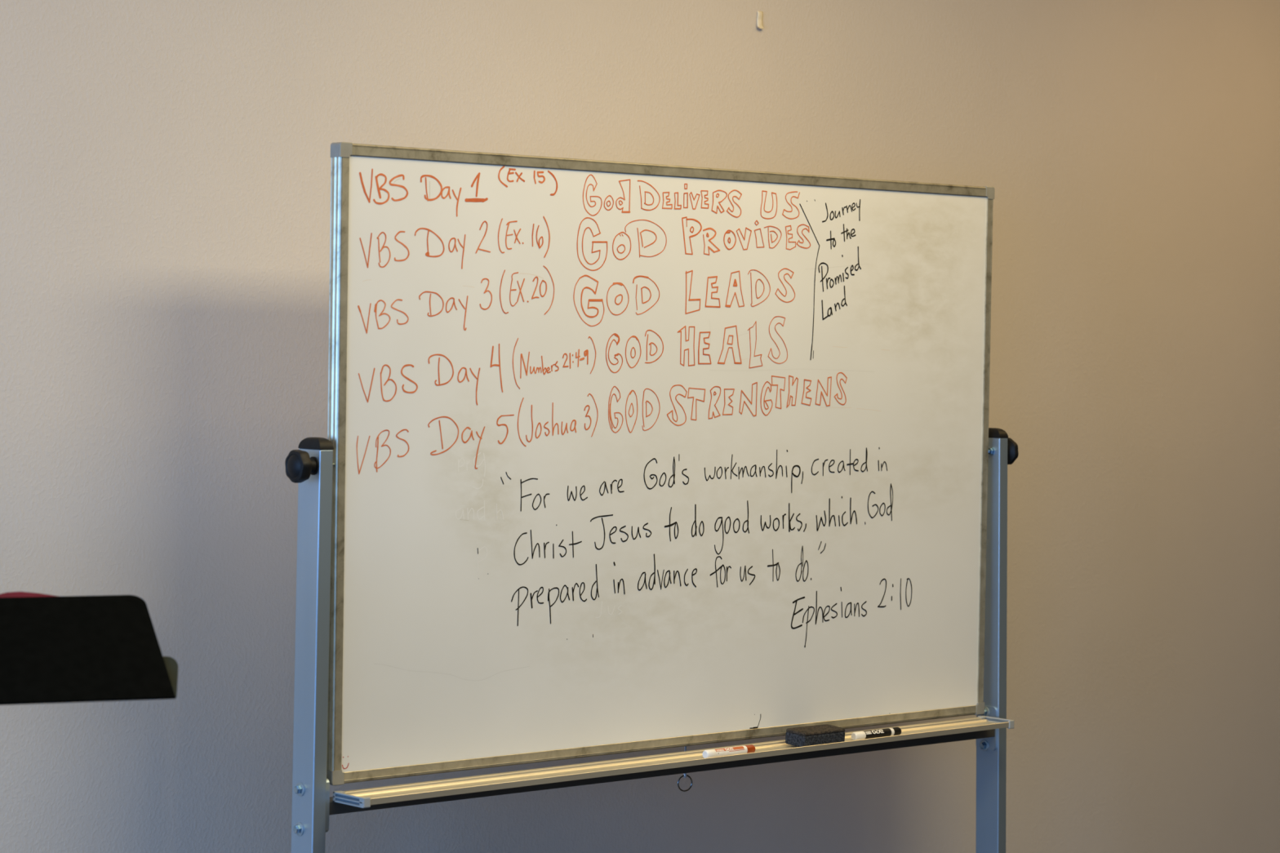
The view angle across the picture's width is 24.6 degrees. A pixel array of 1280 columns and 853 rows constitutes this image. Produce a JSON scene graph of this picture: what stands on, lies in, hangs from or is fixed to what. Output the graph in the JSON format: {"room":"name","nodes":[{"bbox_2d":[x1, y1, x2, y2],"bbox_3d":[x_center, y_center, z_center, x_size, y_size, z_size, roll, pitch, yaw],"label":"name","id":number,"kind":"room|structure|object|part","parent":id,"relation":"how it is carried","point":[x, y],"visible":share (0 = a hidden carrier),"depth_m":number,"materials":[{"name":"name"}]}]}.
{"room":"church classroom","nodes":[
{"label":"church classroom","id":0,"kind":"room"},
{"bbox_2d":[0,0,1279,852],"bbox_3d":[-0.093,-0.009,6.039,10.000,3.050,0.120,-1,2,-42],"label":"wall","id":1,"kind":"structure","parent":0,"point":[166,165],"depth_m":6.05,"materials":[{"name":"paint"}]},
{"bbox_2d":[756,11,764,29],"bbox_3d":[0.256,-0.861,6.225,0.018,0.038,0.009,-1,2,-42],"label":"tape","id":2,"kind":"object","parent":1,"relation":"attached to","point":[760,15],"visible":1,"depth_m":6.22,"materials":[{"name":"beige paper"}]},
{"bbox_3d":[3.021,1.722,2.559,10.000,0.100,9.570,-1,2,-42],"label":"floor","id":3,"kind":"structure","parent":0,"visible":0},
{"bbox_2d":[0,595,177,705],"bbox_3d":[-0.958,0.903,4.152,0.633,1.300,0.435,-1,2,-42],"label":"music stand","id":4,"kind":"object","parent":3,"relation":"on","point":[65,649],"visible":1,"depth_m":4.23,"materials":[{"name":"black metal"}]},
{"bbox_2d":[0,591,58,597],"bbox_3d":[-0.911,0.292,4.258,0.255,0.093,0.131,0,2,-24],"label":"folder","id":5,"kind":"object","parent":4,"relation":"on","point":[10,594],"visible":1,"depth_m":4.32,"materials":[{"name":"red plastic"}]},
{"bbox_3d":[-0.783,0.366,4.258,0.231,0.060,0.004,0,2,-24],"label":"bracket plate","id":6,"kind":"part","parent":4,"relation":"part of","materials":[{"name":"black metal"}]},
{"bbox_2d":[284,142,1018,852],"bbox_3d":[0.090,0.522,5.543,1.826,2.022,0.600,-1,2,-42],"label":"whiteboard","id":7,"kind":"object","parent":3,"relation":"on","point":[615,457],"visible":1,"depth_m":5.44,"materials":[{"name":"ceramic"}]},
{"bbox_2d":[295,822,303,835],"bbox_3d":[-0.578,0.683,4.982,0.002,0.024,0.024,-1,2,-42],"label":"screw","id":8,"kind":"object","parent":7,"relation":"in","point":[299,825],"depth_m":4.98,"materials":[{"name":"metal"}]},
{"bbox_2d":[296,782,304,796],"bbox_3d":[-0.576,0.615,4.980,0.002,0.024,0.024,-1,2,-42],"label":"screw","id":9,"kind":"object","parent":7,"relation":"in","point":[300,786],"depth_m":4.97,"materials":[{"name":"metal"}]},
{"bbox_3d":[-0.567,0.067,4.937,0.046,0.056,0.056,-1,2,-42],"label":"pivot knob","id":10,"kind":"part","parent":7,"relation":"part of","materials":[{"name":"black plastic"}]},
{"bbox_3d":[-0.564,0.729,4.988,0.040,1.383,0.063,-1,2,-42],"label":"post","id":11,"kind":"part","parent":7,"relation":"part of","materials":[{"name":"silver metal"}]},
{"bbox_3d":[-0.548,0.643,4.998,0.010,0.092,0.053,-1,2,-42],"label":"bracket plate","id":12,"kind":"part","parent":7,"relation":"part of","materials":[{"name":"silver metal"}]},
{"bbox_3d":[-0.517,0.065,4.996,0.020,1.044,0.028,-1,2,-42],"label":"frame rail","id":13,"kind":"part","parent":7,"relation":"part of","materials":[{"name":"silver metal"}]},
{"bbox_3d":[0.086,0.593,5.557,1.610,0.020,0.028,-1,2,-42],"label":"frame rail","id":14,"kind":"part","parent":7,"relation":"part of","materials":[{"name":"silver metal"}]},
{"bbox_3d":[0.103,-0.478,5.524,1.610,0.020,0.028,-1,2,-42],"label":"frame rail","id":15,"kind":"part","parent":7,"relation":"part of","materials":[{"name":"silver metal"}]},
{"bbox_2d":[333,715,1014,808],"bbox_3d":[0.123,0.619,5.505,1.649,0.025,0.087,-1,2,-42],"label":"marker tray","id":16,"kind":"object","parent":7,"relation":"on","point":[980,726],"depth_m":5.41,"materials":[{"name":"metal"}]},
{"bbox_2d":[702,744,755,758],"bbox_3d":[0.168,0.611,5.522,0.125,0.017,0.017,-1,2,-42],"label":"marker","id":17,"kind":"object","parent":7,"relation":"on","point":[744,748],"visible":1,"depth_m":5.51,"materials":[{"name":"white plastic"}]},
{"bbox_2d":[785,724,844,746],"bbox_3d":[0.339,0.599,5.684,0.115,0.034,0.054,-1,2,-42],"label":"eraser","id":18,"kind":"object","parent":7,"relation":"on","point":[808,735],"visible":1,"depth_m":5.66,"materials":[{"name":"black fabric"}]},
{"bbox_3d":[0.340,0.588,5.683,0.114,0.009,0.052,-1,7,-42],"label":"panel","id":19,"kind":"part","parent":18,"relation":"part of","materials":[{"name":"fabric"}]},
{"bbox_2d":[851,727,901,740],"bbox_3d":[0.467,0.606,5.793,0.130,0.017,0.017,-1,2,-42],"label":"marker","id":20,"kind":"object","parent":7,"relation":"on","point":[856,735],"visible":1,"depth_m":5.78,"materials":[{"name":"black plastic"}]},
{"bbox_2d":[980,739,988,751],"bbox_3d":[0.718,0.666,6.130,0.002,0.024,0.024,-1,2,-42],"label":"screw","id":21,"kind":"object","parent":7,"relation":"in","point":[984,743],"depth_m":6.12,"materials":[{"name":"metal"}]},
{"bbox_3d":[0.707,0.051,6.085,0.020,1.044,0.028,-1,2,-42],"label":"frame rail","id":22,"kind":"part","parent":7,"relation":"part of","materials":[{"name":"silver metal"}]},
{"bbox_3d":[0.723,0.629,6.130,0.005,0.092,0.053,-1,2,-42],"label":"bracket plate","id":23,"kind":"part","parent":7,"relation":"part of","materials":[{"name":"silver metal"}]},
{"bbox_2d":[984,706,989,716],"bbox_3d":[0.719,0.596,6.128,0.002,0.024,0.024,-1,2,-42],"label":"screw","id":24,"kind":"object","parent":7,"relation":"in","point":[986,708],"depth_m":6.12,"materials":[{"name":"metal"}]},
{"bbox_3d":[0.734,0.714,6.143,0.058,1.384,0.063,-1,2,-42],"label":"post","id":25,"kind":"part","parent":7,"relation":"part of","materials":[{"name":"silver metal"}]},
{"bbox_3d":[0.762,0.051,6.121,0.027,0.056,0.056,-1,2,-42],"label":"pivot knob","id":26,"kind":"part","parent":7,"relation":"part of","materials":[{"name":"black plastic"}]}
]}

